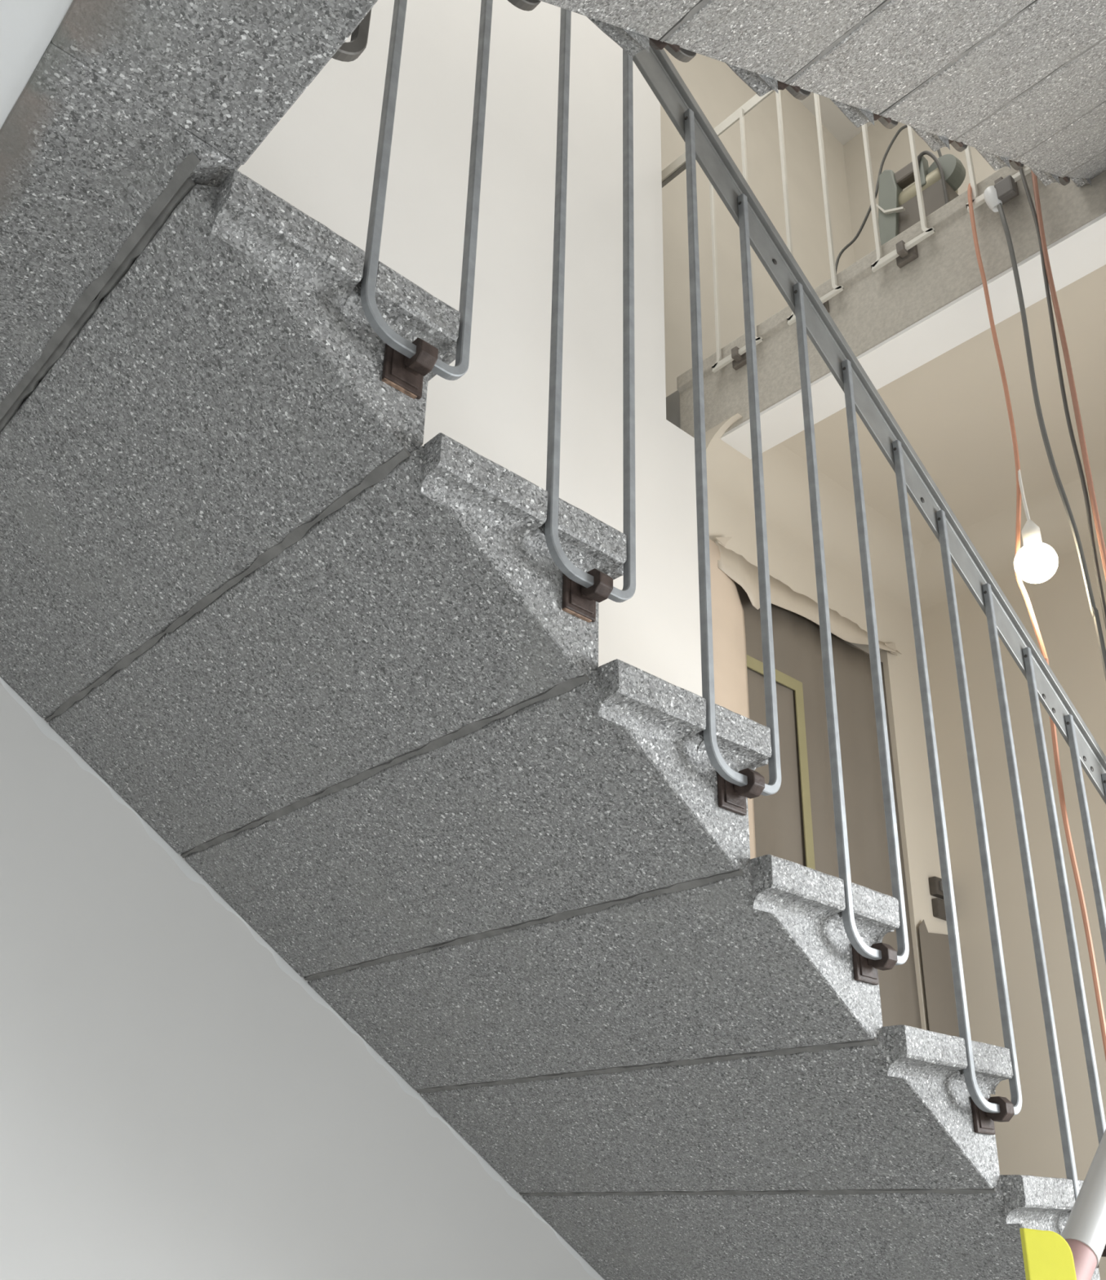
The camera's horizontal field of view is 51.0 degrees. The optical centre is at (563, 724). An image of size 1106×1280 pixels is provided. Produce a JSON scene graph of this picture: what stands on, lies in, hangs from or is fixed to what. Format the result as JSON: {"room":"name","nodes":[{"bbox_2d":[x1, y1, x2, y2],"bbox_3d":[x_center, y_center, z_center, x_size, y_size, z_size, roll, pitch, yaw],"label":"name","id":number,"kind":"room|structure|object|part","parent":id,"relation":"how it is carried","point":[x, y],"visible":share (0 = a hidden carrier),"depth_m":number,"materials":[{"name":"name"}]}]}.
{"room":"stairwell","nodes":[
{"label":"stairwell","id":0,"kind":"room"},
{"bbox_2d":[0,0,72,128],"bbox_3d":[-0.874,-0.916,0.615,1.310,0.148,2.420,21,-30,-38],"label":"wall","id":1,"kind":"structure","parent":0,"point":[27,27],"depth_m":1.07,"materials":[{"name":"white paint"}]},
{"bbox_2d":[0,0,377,420],"bbox_3d":[-0.326,-0.701,1.086,0.197,0.196,2.410,21,-30,-38],"label":"landing","id":2,"kind":"structure","parent":1,"relation":"attached to","point":[127,101],"depth_m":1.15,"materials":[{"name":"stone"}]},
{"bbox_2d":[331,0,1070,185],"bbox_3d":[0.493,-1.440,2.123,2.120,2.366,0.036,21,-30,-38],"label":"stair railing","id":3,"kind":"object","parent":2,"relation":"attached to","point":[350,51],"visible":0.24,"depth_m":1.53,"materials":[{"name":"metal"}]},
{"bbox_2d":[0,0,702,1279],"bbox_3d":[-0.956,-0.948,2.438,3.630,7.100,0.140,21,-30,-38],"label":"wall","id":4,"kind":"structure","parent":0,"point":[175,1104],"depth_m":2.22,"materials":[{"name":"white paint"}]},
{"bbox_2d":[0,676,604,1279],"bbox_3d":[-0.381,0.630,2.260,2.051,1.335,0.002,21,-30,-38],"label":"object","id":5,"kind":"structure","parent":4,"relation":"attached to","point":[45,728],"depth_m":2.18,"materials":[{"name":"grey paint"}]},
{"bbox_2d":[706,481,947,1031],"bbox_3d":[0.814,0.485,3.644,1.270,2.600,0.160,21,-30,-38],"label":"wall door","id":6,"kind":"structure","parent":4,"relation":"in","point":[791,561],"depth_m":4.01,"materials":[{"name":"beige paint"}]},
{"bbox_2d":[709,537,959,1037],"bbox_3d":[0.853,0.615,3.507,1.260,2.295,0.066,21,-30,-38],"label":"sheet","id":7,"kind":"object","parent":6,"relation":"attached to","point":[796,823],"visible":0.34,"depth_m":3.70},
{"bbox_2d":[813,622,869,655],"bbox_3d":[0.713,0.622,3.500,1.020,2.230,0.040,21,-30,-38],"label":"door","id":8,"kind":"structure","parent":6,"relation":"attached to","point":[817,625],"depth_m":4.15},
{"bbox_2d":[928,876,946,920],"bbox_3d":[1.284,0.591,3.929,0.100,0.136,0.036,21,-30,-38],"label":"switch box","id":9,"kind":"object","parent":6,"relation":"attached to","point":[935,885],"visible":0.5,"depth_m":3.91,"materials":[{"name":"brown plastic"}]},
{"bbox_3d":[0.601,1.189,2.213,0.343,0.203,1.094,21,-30,-38],"label":"stair step","id":10,"kind":"structure","parent":4,"relation":"attached to","visible":0},
{"bbox_2d":[519,1174,1100,1279],"bbox_3d":[0.400,0.944,2.112,0.343,0.203,1.094,21,-30,-38],"label":"stair step","id":11,"kind":"structure","parent":10,"relation":"on","point":[908,1233],"depth_m":2.00,"materials":[{"name":"grey stone"}]},
{"bbox_2d":[415,1024,1013,1192],"bbox_3d":[0.199,0.698,2.010,0.344,0.203,1.094,21,-30,-38],"label":"stair step","id":12,"kind":"structure","parent":11,"relation":"on","point":[892,1110],"depth_m":1.85,"materials":[{"name":"grey stone"}]},
{"bbox_2d":[303,853,899,1089],"bbox_3d":[-0.003,0.452,1.909,0.343,0.203,1.094,21,-30,-38],"label":"stair step","id":13,"kind":"structure","parent":12,"relation":"on","point":[757,957],"depth_m":1.75,"materials":[{"name":"grey stone"}]},
{"bbox_2d":[180,658,771,977],"bbox_3d":[-0.204,0.205,1.808,0.344,0.202,1.094,21,-30,-38],"label":"stair step","id":14,"kind":"structure","parent":13,"relation":"on","point":[599,787],"depth_m":1.64,"materials":[{"name":"grey stone"}]},
{"bbox_2d":[44,432,626,853],"bbox_3d":[-0.405,-0.041,1.707,0.344,0.203,1.094,21,-30,-38],"label":"stair step","id":15,"kind":"structure","parent":14,"relation":"on","point":[423,604],"depth_m":1.53,"materials":[{"name":"grey stone"}]},
{"bbox_2d":[0,168,460,718],"bbox_3d":[-0.610,-0.288,1.602,0.354,0.203,1.094,21,-30,-38],"label":"stair step","id":16,"kind":"structure","parent":15,"relation":"on","point":[226,388],"depth_m":1.39,"materials":[{"name":"grey stone"}]},
{"bbox_2d":[666,390,680,428],"bbox_3d":[1.825,-1.108,3.723,1.800,0.225,2.900,21,-30,-38],"label":"floor","id":17,"kind":"structure","parent":0,"point":[673,401],"depth_m":3.97,"materials":[{"name":"grey stone"}]},
{"bbox_2d":[676,165,1105,437],"bbox_3d":[1.260,-1.366,3.031,0.072,0.325,2.510,21,-30,-38],"label":"landing edge","id":18,"kind":"object","parent":17,"relation":"attached to","point":[872,308],"visible":0.64,"depth_m":3.28,"materials":[{"name":"beige stone"}]},
{"bbox_2d":[661,89,1031,373],"bbox_3d":[1.194,-1.912,3.283,0.046,1.100,2.635,21,-30,-38],"label":"landing railing","id":19,"kind":"object","parent":18,"relation":"attached to","point":[904,253],"visible":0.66,"depth_m":3.65,"materials":[{"name":"metal"}]},
{"bbox_3d":[0.387,-2.047,4.321,0.016,0.057,0.205,21,-30,-38],"label":"rail","id":20,"kind":"part","parent":19,"relation":"part of","materials":[{"name":"metal"}]},
{"bbox_3d":[1.210,-2.392,3.489,0.007,0.046,2.625,21,-30,-38],"label":"handrail","id":21,"kind":"part","parent":19,"relation":"part of","materials":[{"name":"metal"}]},
{"bbox_2d":[983,174,1017,212],"bbox_3d":[1.152,-1.398,3.062,0.042,0.077,0.081,21,-30,-38],"label":"plug","id":22,"kind":"object","parent":19,"relation":"attached to","point":[1005,189],"visible":0.97,"depth_m":3.05,"materials":[{"name":"white plastic"}]},
{"bbox_2d":[997,203,1105,680],"bbox_3d":[1.135,-0.116,2.481,0.032,2.784,0.075,21,-30,-38],"label":"power cord","id":23,"kind":"object","parent":22,"relation":"hanging from","point":[1095,613],"visible":1,"depth_m":2.70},
{"bbox_2d":[967,182,1105,1060],"bbox_3d":[1.071,-0.156,2.563,0.093,2.919,0.107,21,-30,-38],"label":"light bulb","id":24,"kind":"object","parent":18,"relation":"hanging from","point":[1037,562],"depth_m":2.62,"materials":[{"name":"white"}]},
{"bbox_3d":[1.083,-0.640,2.769,0.009,0.368,0.013,21,-30,-38],"label":"bulb cord","id":25,"kind":"part","parent":24,"relation":"part of","materials":[{"name":"plastic"}]},
{"bbox_3d":[1.080,-0.371,2.651,0.093,0.099,0.093,21,-30,-38],"label":"glass globe","id":26,"kind":"part","parent":24,"relation":"part of","materials":[{"name":"white glass"}]},
{"bbox_3d":[1.062,-0.148,2.582,0.047,2.919,0.051,-6,-25,17],"label":"power cord","id":27,"kind":"part","parent":24,"relation":"part of","materials":[{"name":"orange plastic"}]},
{"bbox_2d":[1019,167,1105,629],"bbox_3d":[1.172,-0.189,2.484,0.021,2.921,0.057,-5,-24,13],"label":"power cord","id":28,"kind":"object","parent":18,"relation":"hanging from","point":[1021,171],"visible":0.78,"depth_m":2.70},
{"bbox_2d":[1031,169,1105,581],"bbox_3d":[1.193,-0.196,2.468,0.052,2.922,0.020,21,-30,-38],"label":"power cord","id":29,"kind":"object","parent":18,"relation":"hanging from","point":[1059,319],"visible":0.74,"depth_m":2.71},
{"bbox_2d":[875,154,965,245],"bbox_3d":[1.113,-1.548,3.535,0.185,0.404,0.275,21,-30,-38],"label":"machine","id":30,"kind":"object","parent":17,"relation":"on","point":[898,208],"visible":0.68,"depth_m":3.51,"materials":[{"name":"green plastic"}]},
{"bbox_2d":[835,124,942,274],"bbox_3d":[0.998,-1.603,3.619,0.420,0.563,0.022,-20,-31,39],"label":"hose","id":31,"kind":"object","parent":30,"relation":"attached to","point":[901,128],"visible":0.55,"depth_m":3.67,"materials":[{"name":"black rubber"}]},
{"bbox_3d":[1.007,-1.585,3.580,0.045,0.304,0.089,21,-30,-38],"label":"post","id":32,"kind":"part","parent":30,"relation":"part of","materials":[{"name":"grey plastic"}]},
{"bbox_3d":[1.060,-1.693,3.572,0.038,0.047,0.082,21,-30,-38],"label":"handle","id":33,"kind":"part","parent":30,"relation":"part of","materials":[{"name":"brown plastic"}]},
{"bbox_3d":[1.093,-1.674,3.524,0.040,0.125,0.026,21,-30,-38],"label":"post","id":34,"kind":"part","parent":30,"relation":"part of","materials":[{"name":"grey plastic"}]},
{"bbox_2d":[917,150,948,204],"bbox_3d":[1.093,-1.573,3.438,0.011,0.362,0.093,21,-30,-38],"label":"cable","id":35,"kind":"object","parent":30,"relation":"attached to","point":[931,154],"visible":0.62,"depth_m":3.44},
{"bbox_2d":[660,47,855,396],"bbox_3d":[0.884,-1.980,5.057,2.020,3.050,0.320,21,-30,-38],"label":"wall","id":36,"kind":"structure","parent":0,"point":[717,89],"depth_m":5.32,"materials":[{"name":"paint"}]},
{"bbox_2d":[799,92,878,144],"bbox_3d":[0.559,-4.295,3.696,5.500,0.100,3.010,21,-30,-38],"label":"ceiling","id":37,"kind":"structure","parent":0,"point":[833,118],"depth_m":6.10,"materials":[{"name":"white paint"}]},
{"bbox_2d":[843,120,1002,262],"bbox_3d":[2.488,-2.239,4.791,0.150,2.725,2.810,21,-30,-38],"label":"wall","id":38,"kind":"structure","parent":0,"point":[880,137],"depth_m":5.96,"materials":[{"name":"paint"}]},
{"bbox_2d":[780,264,1105,545],"bbox_3d":[1.696,-1.058,3.461,1.085,0.080,2.750,21,-30,-38],"label":"ceiling","id":39,"kind":"structure","parent":0,"point":[952,409],"depth_m":3.63,"materials":[{"name":"beige paint"}]},
{"bbox_2d":[705,413,1105,610],"bbox_3d":[1.712,-1.014,3.260,1.245,0.160,2.420,21,-30,-38],"label":"cove","id":40,"kind":"object","parent":39,"relation":"attached to","point":[785,473],"visible":0.59,"depth_m":4.05,"materials":[{"name":"beige paint"}]},
{"bbox_2d":[720,212,1105,459],"bbox_3d":[1.323,-1.207,2.970,0.153,0.012,2.430,21,-30,-38],"label":"ceiling strip","id":41,"kind":"object","parent":39,"relation":"attached to","point":[1082,251],"visible":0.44,"depth_m":3.22,"materials":[{"name":"white paint"}]},
{"bbox_2d":[920,538,1105,1279],"bbox_3d":[2.205,0.307,3.189,0.140,2.620,2.450,21,-30,-38],"label":"wall","id":42,"kind":"structure","parent":0,"point":[1030,1144],"depth_m":3.83,"materials":[{"name":"beige paint"}]},
{"bbox_3d":[0.348,2.197,0.576,5.020,0.100,2.600,21,-30,-38],"label":"floor","id":43,"kind":"structure","parent":0,"visible":0},
{"bbox_2d":[1061,1128,1105,1279],"bbox_3d":[0.757,1.198,1.253,0.977,2.286,0.045,21,-30,-38],"label":"pipe","id":44,"kind":"object","parent":43,"relation":"on","point":[1084,1231],"visible":0.7,"depth_m":1.34,"materials":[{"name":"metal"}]},
{"bbox_2d":[1019,1228,1076,1279],"bbox_3d":[0.506,0.681,1.163,0.052,0.320,0.016,1,-23,0],"label":"board","id":45,"kind":"object","parent":44,"relation":"attached to","point":[1046,1255],"visible":1,"depth_m":1.21,"materials":[{"name":"plastic"}]},
{"bbox_3d":[1.629,1.445,2.362,1.360,0.150,2.750,21,-30,-38],"label":"floor","id":46,"kind":"structure","parent":0,"visible":0},
{"bbox_2d":[360,0,1105,1268],"bbox_3d":[0.558,-0.159,1.934,2.430,2.609,0.045,21,-30,-38],"label":"stair railing","id":47,"kind":"object","parent":46,"relation":"on","point":[406,365],"visible":0.91,"depth_m":1.80,"materials":[{"name":"metal"}]},
{"bbox_3d":[-0.179,-0.404,1.314,0.038,0.038,0.003,21,-30,-38],"label":"raised plate","id":48,"kind":"part","parent":47,"relation":"part of","materials":[{"name":"brown paint"}]},
{"bbox_3d":[0.022,-0.158,1.416,0.038,0.038,0.003,21,-30,-38],"label":"raised plate","id":49,"kind":"part","parent":47,"relation":"part of","materials":[{"name":"brown paint"}]},
{"bbox_3d":[0.224,0.088,1.517,0.038,0.038,0.003,21,-30,-38],"label":"raised plate","id":50,"kind":"part","parent":47,"relation":"part of","materials":[{"name":"brown paint"}]},
{"bbox_3d":[0.425,0.334,1.618,0.038,0.038,0.003,21,-30,-38],"label":"raised plate","id":51,"kind":"part","parent":47,"relation":"part of","materials":[{"name":"brown paint"}]},
{"bbox_3d":[0.563,-0.552,2.109,2.430,1.690,0.008,21,-30,-38],"label":"handrail","id":52,"kind":"part","parent":47,"relation":"part of","materials":[{"name":"metal"}]},
{"bbox_3d":[0.626,0.580,1.719,0.038,0.038,0.003,21,-30,-38],"label":"raised plate","id":53,"kind":"part","parent":47,"relation":"part of","materials":[{"name":"brown paint"}]},
{"bbox_3d":[1.506,-1.381,1.320,5.400,7.100,0.130,21,-30,-38],"label":"wall","id":54,"kind":"structure","parent":0,"visible":0},
{"bbox_2d":[540,0,709,57],"bbox_3d":[0.379,-1.021,1.001,0.343,0.194,1.170,21,-30,-38],"label":"stair step","id":55,"kind":"structure","parent":54,"relation":"attached to","point":[630,24],"depth_m":1.44,"materials":[{"name":"grey stone"}]},
{"bbox_2d":[663,0,891,96],"bbox_3d":[0.588,-1.100,1.244,0.344,0.195,1.170,21,-30,-38],"label":"stair step","id":56,"kind":"structure","parent":55,"relation":"on","point":[765,42],"depth_m":1.59,"materials":[{"name":"grey stone"}]},
{"bbox_2d":[788,0,1038,127],"bbox_3d":[0.796,-1.179,1.486,0.343,0.194,1.170,21,-30,-38],"label":"stair step","id":57,"kind":"structure","parent":56,"relation":"on","point":[905,44],"depth_m":1.79,"materials":[{"name":"grey stone"}]},
{"bbox_2d":[881,0,1105,151],"bbox_3d":[1.004,-1.258,1.728,0.344,0.195,1.170,21,-30,-38],"label":"stair step","id":58,"kind":"structure","parent":57,"relation":"on","point":[1048,35],"depth_m":1.99,"materials":[{"name":"grey stone"}]},
{"bbox_2d":[955,38,1105,170],"bbox_3d":[1.212,-1.337,1.970,0.343,0.194,1.170,21,-30,-38],"label":"stair step","id":59,"kind":"structure","parent":58,"relation":"on","point":[1078,87],"depth_m":2.25,"materials":[{"name":"grey stone"}]},
{"bbox_2d":[1014,102,1105,186],"bbox_3d":[1.421,-1.416,2.213,0.344,0.195,1.170,21,-30,-38],"label":"stair step","id":60,"kind":"structure","parent":59,"relation":"on","point":[1084,140],"depth_m":2.53,"materials":[{"name":"grey stone"}]},
{"bbox_2d":[1066,151,1105,186],"bbox_3d":[1.611,-1.502,2.440,0.278,0.195,1.170,21,-30,-38],"label":"stair step","id":61,"kind":"structure","parent":60,"relation":"on","point":[1082,175],"depth_m":2.79,"materials":[{"name":"grey stone"}]}
]}

